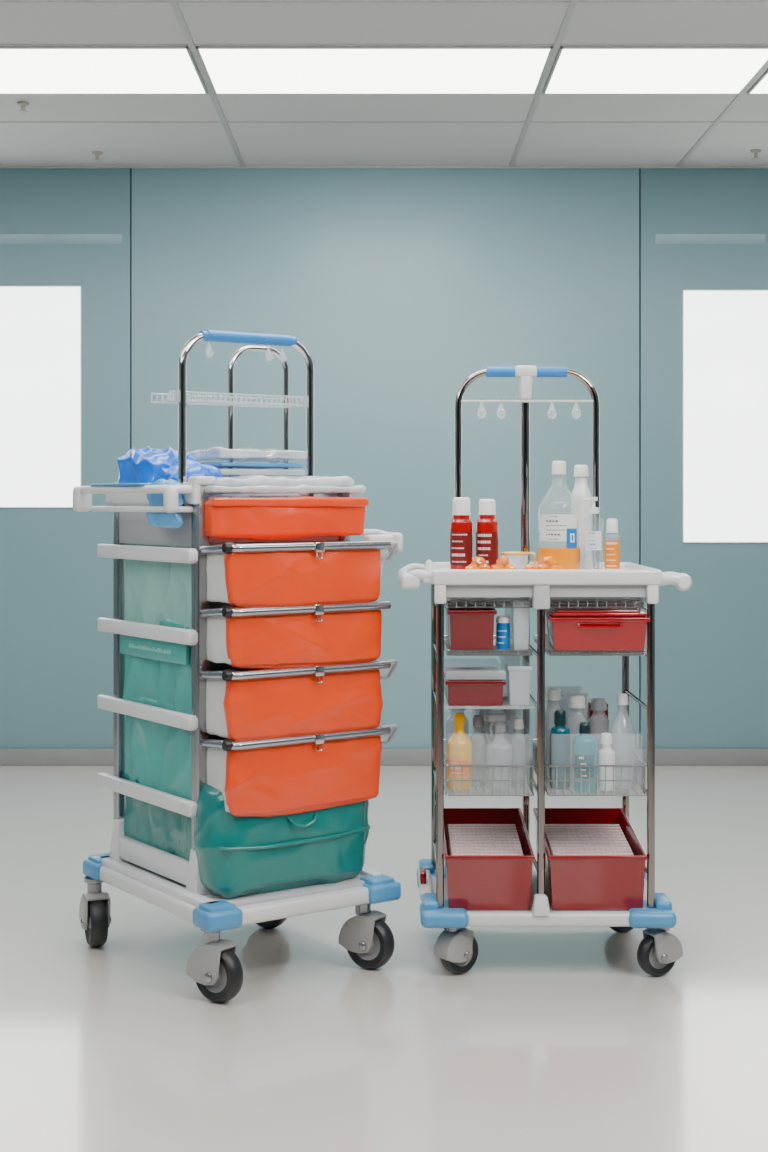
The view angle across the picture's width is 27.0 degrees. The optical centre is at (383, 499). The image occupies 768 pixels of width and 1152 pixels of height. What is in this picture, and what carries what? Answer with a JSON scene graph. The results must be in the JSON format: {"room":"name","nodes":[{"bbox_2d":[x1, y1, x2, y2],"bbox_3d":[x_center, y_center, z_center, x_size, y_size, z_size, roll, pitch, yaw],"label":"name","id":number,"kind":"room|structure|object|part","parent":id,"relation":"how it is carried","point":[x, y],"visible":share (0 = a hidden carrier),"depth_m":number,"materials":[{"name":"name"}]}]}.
{"room":"hospital room","nodes":[
{"label":"hospital room","id":0,"kind":"room"},
{"bbox_2d":[0,168,767,748],"bbox_3d":[0.000,-0.145,6.876,6.800,2.550,0.128,0,0,0],"label":"wall","id":1,"kind":"structure","parent":0,"point":[399,286],"depth_m":6.81,"materials":[{"name":"teal paint"}]},
{"bbox_2d":[0,286,81,507],"bbox_3d":[-1.794,-0.439,6.808,1.013,0.946,0.006,0,0,0],"label":"window","id":2,"kind":"structure","parent":1,"relation":"in","point":[41,326],"depth_m":6.80,"materials":[{"name":"white glass"}]},
{"bbox_2d":[0,749,767,765],"bbox_3d":[0.000,1.094,6.805,6.600,0.072,0.014,0,0,0],"label":"baseboard","id":3,"kind":"structure","parent":1,"relation":"attached to","point":[8,757],"depth_m":6.80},
{"bbox_2d":[682,290,767,542],"bbox_3d":[1.785,-0.356,6.808,1.030,1.078,0.006,0,0,0],"label":"window","id":4,"kind":"structure","parent":1,"relation":"in","point":[725,332],"depth_m":6.80,"materials":[{"name":"white glass"}]},
{"bbox_2d":[0,766,767,1151],"bbox_3d":[0.000,1.180,1.810,6.800,0.100,10.220,0,0,0],"label":"floor","id":5,"kind":"structure","parent":0,"point":[555,1039],"depth_m":3.51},
{"bbox_2d":[73,330,402,1002],"bbox_3d":[-0.366,0.363,3.978,0.632,1.534,0.732,0,0,-35],"label":"utility cart","id":6,"kind":"object","parent":5,"relation":"on","point":[247,748],"visible":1,"depth_m":3.76,"materials":[{"name":"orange plastic"}]},
{"bbox_3d":[-0.675,0.422,4.077,0.027,0.935,0.025,0,0,-35],"label":"post","id":7,"kind":"part","parent":6,"relation":"part of","materials":[{"name":"metal"}]},
{"bbox_3d":[-0.610,-0.003,3.878,0.102,0.065,0.490,0,0,-35],"label":"push handle","id":8,"kind":"part","parent":6,"relation":"part of","materials":[{"name":"white plastic"}]},
{"bbox_3d":[-0.584,0.717,3.905,0.026,0.035,0.506,0,0,-35],"label":"rail","id":9,"kind":"part","parent":6,"relation":"part of","materials":[{"name":"white plastic"}]},
{"bbox_3d":[-0.584,0.517,3.905,0.026,0.035,0.506,0,0,-35],"label":"rail","id":10,"kind":"part","parent":6,"relation":"part of","materials":[{"name":"white plastic"}]},
{"bbox_3d":[-0.584,0.319,3.905,0.026,0.035,0.506,0,0,-35],"label":"rail","id":11,"kind":"part","parent":6,"relation":"part of","materials":[{"name":"white plastic"}]},
{"bbox_3d":[-0.584,0.130,3.905,0.026,0.035,0.506,0,0,-35],"label":"rail","id":12,"kind":"part","parent":6,"relation":"part of","materials":[{"name":"white plastic"}]},
{"bbox_2d":[146,479,183,528],"bbox_3d":[-0.514,0.009,3.770,0.050,0.118,0.145,0,0,-35],"label":"folded cloth","id":13,"kind":"object","parent":6,"relation":"on","point":[155,519],"visible":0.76,"depth_m":3.75,"materials":[{"name":"blue fabric"}]},
{"bbox_2d":[117,446,221,497],"bbox_3d":[-0.536,-0.065,3.978,0.167,0.147,0.334,0,0,-39],"label":"folded cloth","id":14,"kind":"object","parent":6,"relation":"on","point":[148,464],"visible":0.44,"depth_m":3.92,"materials":[{"name":"blue fabric"}]},
{"bbox_3d":[-0.428,0.422,3.725,0.035,0.935,0.033,0,0,-35],"label":"post","id":15,"kind":"part","parent":6,"relation":"part of","materials":[{"name":"metal"}]},
{"bbox_3d":[-0.376,0.474,3.675,0.022,0.137,0.119,0,0,-35],"label":"panel","id":16,"kind":"part","parent":6,"relation":"part of","materials":[{"name":"white plastic"}]},
{"bbox_3d":[-0.375,0.637,3.675,0.019,0.147,0.119,0,0,-35],"label":"panel","id":17,"kind":"part","parent":6,"relation":"part of","materials":[{"name":"white plastic"}]},
{"bbox_3d":[-0.376,0.319,3.675,0.018,0.113,0.118,0,0,-35],"label":"panel","id":18,"kind":"part","parent":6,"relation":"part of","materials":[{"name":"white plastic"}]},
{"bbox_3d":[-0.376,0.177,3.676,0.017,0.118,0.118,0,0,-35],"label":"panel","id":19,"kind":"part","parent":6,"relation":"part of","materials":[{"name":"white plastic"}]},
{"bbox_2d":[106,476,350,546],"bbox_3d":[-0.390,0.028,4.019,0.450,0.165,0.486,0,0,-35],"label":"tray","id":20,"kind":"object","parent":6,"relation":"on","point":[130,529],"depth_m":3.85,"materials":[{"name":"white plastic"}]},
{"bbox_3d":[-0.328,-0.185,3.856,0.374,0.429,0.019,0,0,-35],"label":"hoop handle","id":21,"kind":"part","parent":6,"relation":"part of","materials":[{"name":"silver metal"}]},
{"bbox_2d":[211,494,303,496],"bbox_3d":[-0.370,-0.023,4.120,0.250,0.032,0.246,0,0,-35],"label":"pack","id":22,"kind":"object","parent":6,"relation":"on","point":[222,495],"visible":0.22,"depth_m":4.04},
{"bbox_3d":[-0.370,-0.048,4.120,0.242,0.018,0.240,0,0,-35],"label":"pack","id":23,"kind":"object","parent":22,"relation":"on","visible":0},
{"bbox_2d":[219,469,304,476],"bbox_3d":[-0.370,-0.070,4.119,0.247,0.021,0.243,0,0,-35],"label":"pack","id":24,"kind":"object","parent":23,"relation":"on","point":[225,472],"visible":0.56,"depth_m":4.02},
{"bbox_2d":[201,462,302,468],"bbox_3d":[-0.371,-0.089,4.122,0.240,0.015,0.240,0,0,-35],"label":"pack","id":25,"kind":"object","parent":24,"relation":"on","point":[220,465],"visible":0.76,"depth_m":4.04},
{"bbox_2d":[177,446,305,462],"bbox_3d":[-0.370,-0.116,4.118,0.274,0.041,0.259,0,0,-35],"label":"pack","id":26,"kind":"object","parent":25,"relation":"on","point":[246,454],"visible":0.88,"depth_m":4.03},
{"bbox_2d":[205,474,365,496],"bbox_3d":[-0.266,-0.035,3.867,0.435,0.054,0.173,0,0,-35],"label":"plastic sheet","id":27,"kind":"object","parent":6,"relation":"on","point":[256,484],"visible":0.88,"depth_m":3.81,"materials":[{"name":"white plastic"}]},
{"bbox_3d":[-0.234,0.043,3.831,0.436,0.104,0.083,0,0,-35],"label":"drawer","id":28,"kind":"part","parent":6,"relation":"part of","materials":[{"name":"orange plastic"}]},
{"bbox_3d":[-0.208,0.180,3.777,0.425,0.161,0.142,0,0,-35],"label":"drawer","id":29,"kind":"part","parent":6,"relation":"part of","materials":[{"name":"orange plastic"}]},
{"bbox_3d":[-0.208,0.640,3.779,0.429,0.184,0.141,0,0,-35],"label":"drawer","id":30,"kind":"part","parent":6,"relation":"part of","materials":[{"name":"orange plastic"}]},
{"bbox_3d":[-0.206,0.478,3.778,0.432,0.174,0.143,0,0,-35],"label":"drawer","id":31,"kind":"part","parent":6,"relation":"part of","materials":[{"name":"orange plastic"}]},
{"bbox_3d":[-0.206,0.325,3.780,0.424,0.149,0.140,0,0,-35],"label":"drawer","id":32,"kind":"part","parent":6,"relation":"part of","materials":[{"name":"orange plastic"}]},
{"bbox_3d":[-0.100,0.422,3.954,0.029,0.935,0.027,0,0,-35],"label":"post","id":33,"kind":"part","parent":6,"relation":"part of","materials":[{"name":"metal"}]},
{"bbox_3d":[-0.013,0.101,3.941,0.089,0.058,0.098,0,0,-35],"label":"handle","id":34,"kind":"part","parent":6,"relation":"part of","materials":[{"name":"white plastic"}]},
{"bbox_2d":[398,365,691,975],"bbox_3d":[0.384,0.393,4.000,0.695,1.474,0.498,0,0,0],"label":"utility cart","id":35,"kind":"object","parent":5,"relation":"on","point":[456,947],"visible":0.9,"depth_m":3.79,"materials":[{"name":"white plastic"}]},
{"bbox_3d":[0.082,0.177,3.990,0.091,0.070,0.404,0,0,0],"label":"handle","id":36,"kind":"part","parent":35,"relation":"part of","materials":[{"name":"white plastic"}]},
{"bbox_3d":[0.133,0.588,4.200,0.019,0.785,0.019,0,0,0],"label":"post","id":37,"kind":"part","parent":35,"relation":"part of","materials":[{"name":"silver metal"}]},
{"bbox_3d":[0.133,0.588,3.800,0.019,0.785,0.019,0,0,0],"label":"post","id":38,"kind":"part","parent":35,"relation":"part of","materials":[{"name":"silver metal"}]},
{"bbox_2d":[447,713,471,790],"bbox_3d":[0.182,0.606,3.859,0.062,0.182,0.063,0,0,0],"label":"bottle","id":39,"kind":"object","parent":35,"relation":"on","point":[459,745],"visible":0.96,"depth_m":3.84,"materials":[{"name":"yellow plastic"}]},
{"bbox_2d":[450,497,472,568],"bbox_3d":[0.190,0.086,3.929,0.056,0.184,0.056,0,0,0],"label":"bottle","id":40,"kind":"object","parent":35,"relation":"on","point":[461,526],"visible":0.93,"depth_m":3.91,"materials":[{"name":"red plastic"}]},
{"bbox_2d":[444,604,496,649],"bbox_3d":[0.209,0.307,3.945,0.118,0.098,0.310,0,0,0],"label":"storage bin","id":41,"kind":"object","parent":35,"relation":"on","point":[466,628],"visible":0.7,"depth_m":3.80,"materials":[{"name":"plastic"}]},
{"bbox_2d":[465,564,478,568],"bbox_3d":[0.212,0.165,3.852,0.035,0.024,0.026,0,0,0],"label":"ball","id":42,"kind":"object","parent":35,"relation":"on","point":[471,566],"visible":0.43,"depth_m":3.85,"materials":[{"name":"orange"}]},
{"bbox_2d":[444,667,505,705],"bbox_3d":[0.218,0.448,3.949,0.144,0.084,0.303,0,0,0],"label":"storage bin","id":43,"kind":"object","parent":35,"relation":"on","point":[463,686],"visible":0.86,"depth_m":3.81,"materials":[{"name":"plastic"}]},
{"bbox_2d":[473,715,483,726],"bbox_3d":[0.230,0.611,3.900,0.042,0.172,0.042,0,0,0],"label":"cap","id":44,"kind":"object","parent":35,"relation":"on","point":[478,720],"visible":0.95,"depth_m":3.89,"materials":[{"name":"grey plastic"}]},
{"bbox_2d":[472,556,484,566],"bbox_3d":[0.228,0.149,3.865,0.034,0.027,0.025,0,0,0],"label":"ball","id":45,"kind":"object","parent":35,"relation":"on","point":[477,561],"visible":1,"depth_m":3.86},
{"bbox_2d":[479,564,490,568],"bbox_3d":[0.243,0.165,3.853,0.032,0.024,0.027,0,0,24],"label":"ball","id":46,"kind":"object","parent":35,"relation":"on","point":[483,566],"visible":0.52,"depth_m":3.84,"materials":[{"name":"orange"}]},
{"bbox_2d":[476,499,497,567],"bbox_3d":[0.254,0.087,3.939,0.056,0.180,0.056,0,0,0],"label":"bottle","id":47,"kind":"object","parent":35,"relation":"on","point":[486,525],"visible":0.82,"depth_m":3.92,"materials":[{"name":"red plastic"}]},
{"bbox_2d":[444,635,532,655],"bbox_3d":[0.251,0.362,3.998,0.206,0.014,0.410,0,0,0],"label":"wire shelf","id":48,"kind":"object","parent":35,"relation":"attached to","point":[517,648],"depth_m":3.80,"materials":[{"name":"metal"}]},
{"bbox_2d":[445,597,532,607],"bbox_3d":[0.251,0.245,3.998,0.206,0.022,0.410,0,0,0],"label":"wire shelf","id":49,"kind":"object","parent":35,"relation":"attached to","point":[451,602],"depth_m":3.82,"materials":[{"name":"metal"}]},
{"bbox_2d":[444,808,534,909],"bbox_3d":[0.251,0.888,3.982,0.213,0.169,0.395,0,0,0],"label":"storage bin","id":50,"kind":"object","parent":35,"relation":"on","point":[472,882],"visible":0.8,"depth_m":3.79,"materials":[{"name":"plastic"}]},
{"bbox_2d":[447,824,522,854],"bbox_3d":[0.251,0.900,3.965,0.177,0.136,0.290,0,0,0],"label":"pack","id":51,"kind":"object","parent":50,"relation":"in","point":[462,839],"visible":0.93,"depth_m":3.99,"materials":[{"name":"plastic"}]},
{"bbox_2d":[444,739,534,795],"bbox_3d":[0.251,0.664,3.995,0.212,0.074,0.414,0,0,0],"label":"wire basket","id":52,"kind":"object","parent":35,"relation":"on","point":[526,765],"depth_m":3.90,"materials":[{"name":"metal"}]},
{"bbox_2d":[484,713,505,735],"bbox_3d":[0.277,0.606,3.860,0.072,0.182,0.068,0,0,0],"label":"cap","id":53,"kind":"object","parent":35,"relation":"on","point":[498,719],"visible":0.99,"depth_m":3.85,"materials":[{"name":"white plastic"}]},
{"bbox_2d":[491,563,503,568],"bbox_3d":[0.273,0.165,3.851,0.034,0.025,0.026,0,0,0],"label":"ball","id":54,"kind":"object","parent":35,"relation":"on","point":[495,566],"visible":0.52,"depth_m":3.84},
{"bbox_2d":[496,556,508,566],"bbox_3d":[0.287,0.149,3.867,0.032,0.028,0.027,0,0,0],"label":"ball","id":55,"kind":"object","parent":35,"relation":"on","point":[503,560],"visible":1,"depth_m":3.86,"materials":[{"name":"orange"}]},
{"bbox_2d":[496,616,509,648],"bbox_3d":[0.286,0.318,3.840,0.035,0.078,0.035,0,0,0],"label":"bottle","id":56,"kind":"object","parent":35,"relation":"on","point":[502,626],"visible":1,"depth_m":3.83,"materials":[{"name":"blue plastic"}]},
{"bbox_2d":[504,564,515,568],"bbox_3d":[0.303,0.166,3.852,0.033,0.022,0.024,0,0,0],"label":"ball","id":57,"kind":"object","parent":35,"relation":"on","point":[510,566],"visible":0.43,"depth_m":3.85,"materials":[{"name":"orange"}]},
{"bbox_2d":[500,552,536,565],"bbox_3d":[0.324,0.153,3.948,0.080,0.049,0.073,0,0,40],"label":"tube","id":58,"kind":"object","parent":35,"relation":"on","point":[501,553],"visible":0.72,"depth_m":3.93,"materials":[{"name":"plastic"}]},
{"bbox_2d":[514,719,523,728],"bbox_3d":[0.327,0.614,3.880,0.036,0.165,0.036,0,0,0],"label":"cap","id":59,"kind":"object","parent":35,"relation":"on","point":[518,723],"visible":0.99,"depth_m":3.87,"materials":[{"name":"white plastic"}]},
{"bbox_3d":[0.373,0.588,4.200,0.019,0.785,0.019,0,0,0],"label":"post","id":60,"kind":"part","parent":35,"relation":"part of","materials":[{"name":"silver metal"}]},
{"bbox_3d":[0.366,-0.078,4.100,0.371,0.517,0.018,0,0,0],"label":"hoop handle","id":61,"kind":"part","parent":35,"relation":"part of","materials":[{"name":"silver metal"}]},
{"bbox_3d":[0.366,-0.253,4.095,0.337,0.006,0.006,0,0,0],"label":"hook rail","id":62,"kind":"part","parent":35,"relation":"part of","materials":[{"name":"white plastic"}]},
{"bbox_2d":[525,564,536,568],"bbox_3d":[0.353,0.165,3.852,0.034,0.024,0.026,0,0,0],"label":"ball","id":63,"kind":"object","parent":35,"relation":"on","point":[531,566],"visible":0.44,"depth_m":3.85,"materials":[{"name":"orange"}]},
{"bbox_3d":[0.373,0.588,3.800,0.019,0.785,0.019,0,0,0],"label":"post","id":64,"kind":"part","parent":35,"relation":"part of","materials":[{"name":"silver metal"}]},
{"bbox_2d":[537,564,550,568],"bbox_3d":[0.385,0.166,3.852,0.034,0.023,0.024,0,0,0],"label":"ball","id":65,"kind":"object","parent":35,"relation":"on","point":[543,566],"visible":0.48,"depth_m":3.85,"materials":[{"name":"orange"}]},
{"bbox_2d":[432,562,661,608],"bbox_3d":[0.385,0.211,4.000,0.541,0.094,0.470,0,0,0],"label":"tray","id":66,"kind":"object","parent":35,"relation":"on","point":[596,587],"depth_m":3.78,"materials":[{"name":"white plastic"}]},
{"bbox_2d":[542,556,555,566],"bbox_3d":[0.400,0.149,3.866,0.035,0.027,0.026,0,0,0],"label":"ball","id":67,"kind":"object","parent":35,"relation":"on","point":[550,560],"visible":1,"depth_m":3.86,"materials":[{"name":"orange"}]},
{"bbox_2d":[547,688,561,699],"bbox_3d":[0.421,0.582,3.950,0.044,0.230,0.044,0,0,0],"label":"cap","id":68,"kind":"object","parent":35,"relation":"on","point":[553,693],"visible":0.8,"depth_m":3.94,"materials":[{"name":"white plastic"}]},
{"bbox_2d":[551,565,562,568],"bbox_3d":[0.416,0.167,3.853,0.031,0.021,0.022,0,0,0],"label":"ball","id":69,"kind":"object","parent":35,"relation":"on","point":[553,566],"visible":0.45,"depth_m":3.85,"materials":[{"name":"orange"}]},
{"bbox_2d":[538,461,579,568],"bbox_3d":[0.432,0.041,3.950,0.105,0.274,0.105,0,0,0],"label":"bottle","id":70,"kind":"object","parent":35,"relation":"on","point":[553,527],"visible":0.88,"depth_m":3.90,"materials":[{"name":"white plastic"}]},
{"bbox_2d":[550,710,569,789],"bbox_3d":[0.426,0.603,3.870,0.049,0.188,0.049,0,0,0],"label":"bottle","id":71,"kind":"object","parent":35,"relation":"on","point":[559,733],"visible":1,"depth_m":3.85,"materials":[{"name":"teal plastic"}]},
{"bbox_2d":[568,695,584,707],"bbox_3d":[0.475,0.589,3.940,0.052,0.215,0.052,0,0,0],"label":"cap","id":72,"kind":"object","parent":35,"relation":"on","point":[575,701],"visible":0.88,"depth_m":3.92,"materials":[{"name":"white plastic"}]},
{"bbox_2d":[571,465,591,568],"bbox_3d":[0.498,0.044,4.040,0.053,0.266,0.053,0,0,0],"label":"bottle","id":73,"kind":"object","parent":35,"relation":"on","point":[581,490],"visible":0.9,"depth_m":4.02,"materials":[{"name":"white plastic"}]},
{"bbox_2d":[572,722,596,791],"bbox_3d":[0.482,0.616,3.839,0.059,0.162,0.060,0,0,0],"label":"bottle","id":74,"kind":"object","parent":35,"relation":"on","point":[584,745],"visible":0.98,"depth_m":3.82,"materials":[{"name":"blue plastic"}]},
{"bbox_2d":[533,635,644,655],"bbox_3d":[0.505,0.362,3.998,0.230,0.014,0.410,0,0,0],"label":"wire shelf","id":75,"kind":"object","parent":35,"relation":"attached to","point":[545,647],"depth_m":3.79,"materials":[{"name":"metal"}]},
{"bbox_2d":[532,739,646,795],"bbox_3d":[0.505,0.664,3.995,0.236,0.074,0.414,0,0,0],"label":"wire basket","id":76,"kind":"object","parent":35,"relation":"on","point":[630,765],"depth_m":3.83,"materials":[{"name":"metal"}]},
{"bbox_2d":[533,808,647,909],"bbox_3d":[0.506,0.888,3.982,0.235,0.169,0.395,0,0,0],"label":"storage bin","id":77,"kind":"object","parent":35,"relation":"on","point":[572,882],"visible":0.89,"depth_m":3.79,"materials":[{"name":"plastic"}]},
{"bbox_2d":[545,824,633,854],"bbox_3d":[0.506,0.900,3.965,0.199,0.136,0.290,0,0,0],"label":"pack","id":78,"kind":"object","parent":77,"relation":"in","point":[561,839],"visible":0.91,"depth_m":3.98,"materials":[{"name":"plastic"}]},
{"bbox_2d":[583,497,600,549],"bbox_3d":[0.512,0.085,3.909,0.047,0.185,0.048,0,0,34],"label":"bottle","id":79,"kind":"object","parent":35,"relation":"on","point":[592,538],"visible":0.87,"depth_m":3.89,"materials":[{"name":"white plastic"}]},
{"bbox_2d":[586,699,607,751],"bbox_3d":[0.546,0.606,4.105,0.048,0.182,0.090,0,0,0],"label":"bottle","id":80,"kind":"object","parent":35,"relation":"on","point":[598,720],"visible":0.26,"depth_m":4.06,"materials":[{"name":"plastic"}]},
{"bbox_2d":[545,608,649,650],"bbox_3d":[0.510,0.309,3.936,0.236,0.094,0.328,0,0,0],"label":"storage bin","id":81,"kind":"object","parent":35,"relation":"on","point":[566,629],"visible":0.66,"depth_m":3.79,"materials":[{"name":"plastic"}]},
{"bbox_3d":[0.510,0.270,3.940,0.226,0.015,0.300,0,0,0],"label":"lid","id":82,"kind":"part","parent":81,"relation":"part of","materials":[{"name":"plastic"}]},
{"bbox_3d":[0.510,0.293,3.779,0.106,0.019,0.014,0,0,0],"label":"handle","id":83,"kind":"part","parent":81,"relation":"part of","materials":[{"name":"plastic"}]},
{"bbox_2d":[550,597,644,607],"bbox_3d":[0.505,0.245,3.998,0.230,0.022,0.410,0,0,0],"label":"wire shelf","id":84,"kind":"object","parent":35,"relation":"attached to","point":[555,602],"depth_m":3.82,"materials":[{"name":"metal"}]},
{"bbox_2d":[591,698,606,710],"bbox_3d":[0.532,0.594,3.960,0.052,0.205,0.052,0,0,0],"label":"cap","id":85,"kind":"object","parent":35,"relation":"on","point":[597,704],"visible":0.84,"depth_m":3.94,"materials":[{"name":"grey plastic"}]},
{"bbox_2d":[597,733,614,790],"bbox_3d":[0.535,0.629,3.850,0.043,0.135,0.043,0,0,0],"label":"bottle","id":86,"kind":"object","parent":35,"relation":"on","point":[605,755],"visible":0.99,"depth_m":3.83,"materials":[{"name":"white plastic"}]},
{"bbox_2d":[604,519,619,568],"bbox_3d":[0.556,0.112,3.900,0.038,0.132,0.038,0,0,0],"label":"bottle","id":87,"kind":"object","parent":35,"relation":"on","point":[611,548],"visible":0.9,"depth_m":3.89,"materials":[{"name":"orange plastic"}]},
{"bbox_2d":[617,693,627,704],"bbox_3d":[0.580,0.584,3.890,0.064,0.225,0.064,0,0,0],"label":"cap","id":88,"kind":"object","parent":35,"relation":"on","point":[622,699],"visible":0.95,"depth_m":3.88,"materials":[{"name":"white plastic"}]},
{"bbox_3d":[0.634,0.588,4.200,0.019,0.785,0.019,0,0,0],"label":"post","id":89,"kind":"part","parent":35,"relation":"part of","materials":[{"name":"silver metal"}]},
{"bbox_3d":[0.634,0.588,3.800,0.019,0.785,0.019,0,0,0],"label":"post","id":90,"kind":"part","parent":35,"relation":"part of","materials":[{"name":"silver metal"}]},
{"bbox_3d":[0.687,0.193,3.985,0.088,0.046,0.410,0,0,0],"label":"handle","id":91,"kind":"part","parent":35,"relation":"part of","materials":[{"name":"white plastic"}]},
{"bbox_2d":[0,0,767,167],"bbox_3d":[0.000,-1.466,1.810,6.800,0.108,10.220,0,0,0],"label":"ceiling","id":92,"kind":"structure","parent":0,"point":[210,130],"depth_m":5.76,"materials":[{"name":"tile"}]},
{"bbox_2d":[17,102,28,112],"bbox_3d":[-1.290,-1.403,5.720,0.044,0.033,0.044,0,0,0],"label":"sprinkler head","id":93,"kind":"object","parent":92,"relation":"attached to","point":[22,104],"visible":1,"depth_m":5.71},
{"bbox_2d":[92,151,102,160],"bbox_3d":[-1.170,-1.403,6.530,0.044,0.033,0.044,0,0,0],"label":"sprinkler head","id":94,"kind":"object","parent":92,"relation":"attached to","point":[96,153],"visible":1,"depth_m":6.52},
{"bbox_2d":[0,46,207,93],"bbox_3d":[-1.175,-1.415,5.280,1.126,0.010,0.564,0,0,0],"label":"recessed light","id":95,"kind":"object","parent":92,"relation":"in","point":[23,69],"visible":1,"depth_m":5.26,"materials":[{"name":"white plastic"}]},
{"bbox_2d":[196,46,552,93],"bbox_3d":[-0.030,-1.415,5.280,1.116,0.010,0.564,0,0,0],"label":"recessed light","id":96,"kind":"object","parent":92,"relation":"in","point":[228,69],"visible":1,"depth_m":5.22,"materials":[{"name":"white plastic"}]},
{"bbox_2d":[543,46,767,93],"bbox_3d":[0.895,-1.415,5.280,0.686,0.010,0.564,0,0,0],"label":"recessed light","id":97,"kind":"object","parent":92,"relation":"in","point":[575,69],"visible":1,"depth_m":5.24,"materials":[{"name":"white plastic"}]},
{"bbox_2d":[750,150,760,159],"bbox_3d":[1.510,-1.403,6.500,0.044,0.033,0.044,0,0,0],"label":"sprinkler head","id":98,"kind":"object","parent":92,"relation":"attached to","point":[755,152],"visible":1,"depth_m":6.49},
{"bbox_2d":[747,69,767,93],"bbox_3d":[1.825,-1.415,5.280,1.126,0.010,0.564,0,0,0],"label":"recessed light","id":99,"kind":"object","parent":92,"relation":"in","point":[760,86],"visible":1,"depth_m":5.46,"materials":[{"name":"white plastic"}]},
{"bbox_2d":[751,74,767,92],"bbox_3d":[1.825,-1.416,5.280,1.110,0.008,0.552,0,0,0],"label":"diffuser","id":100,"kind":"object","parent":99,"relation":"attached to","point":[761,85],"depth_m":5.45,"materials":[{"name":"white plastic"}]}
]}

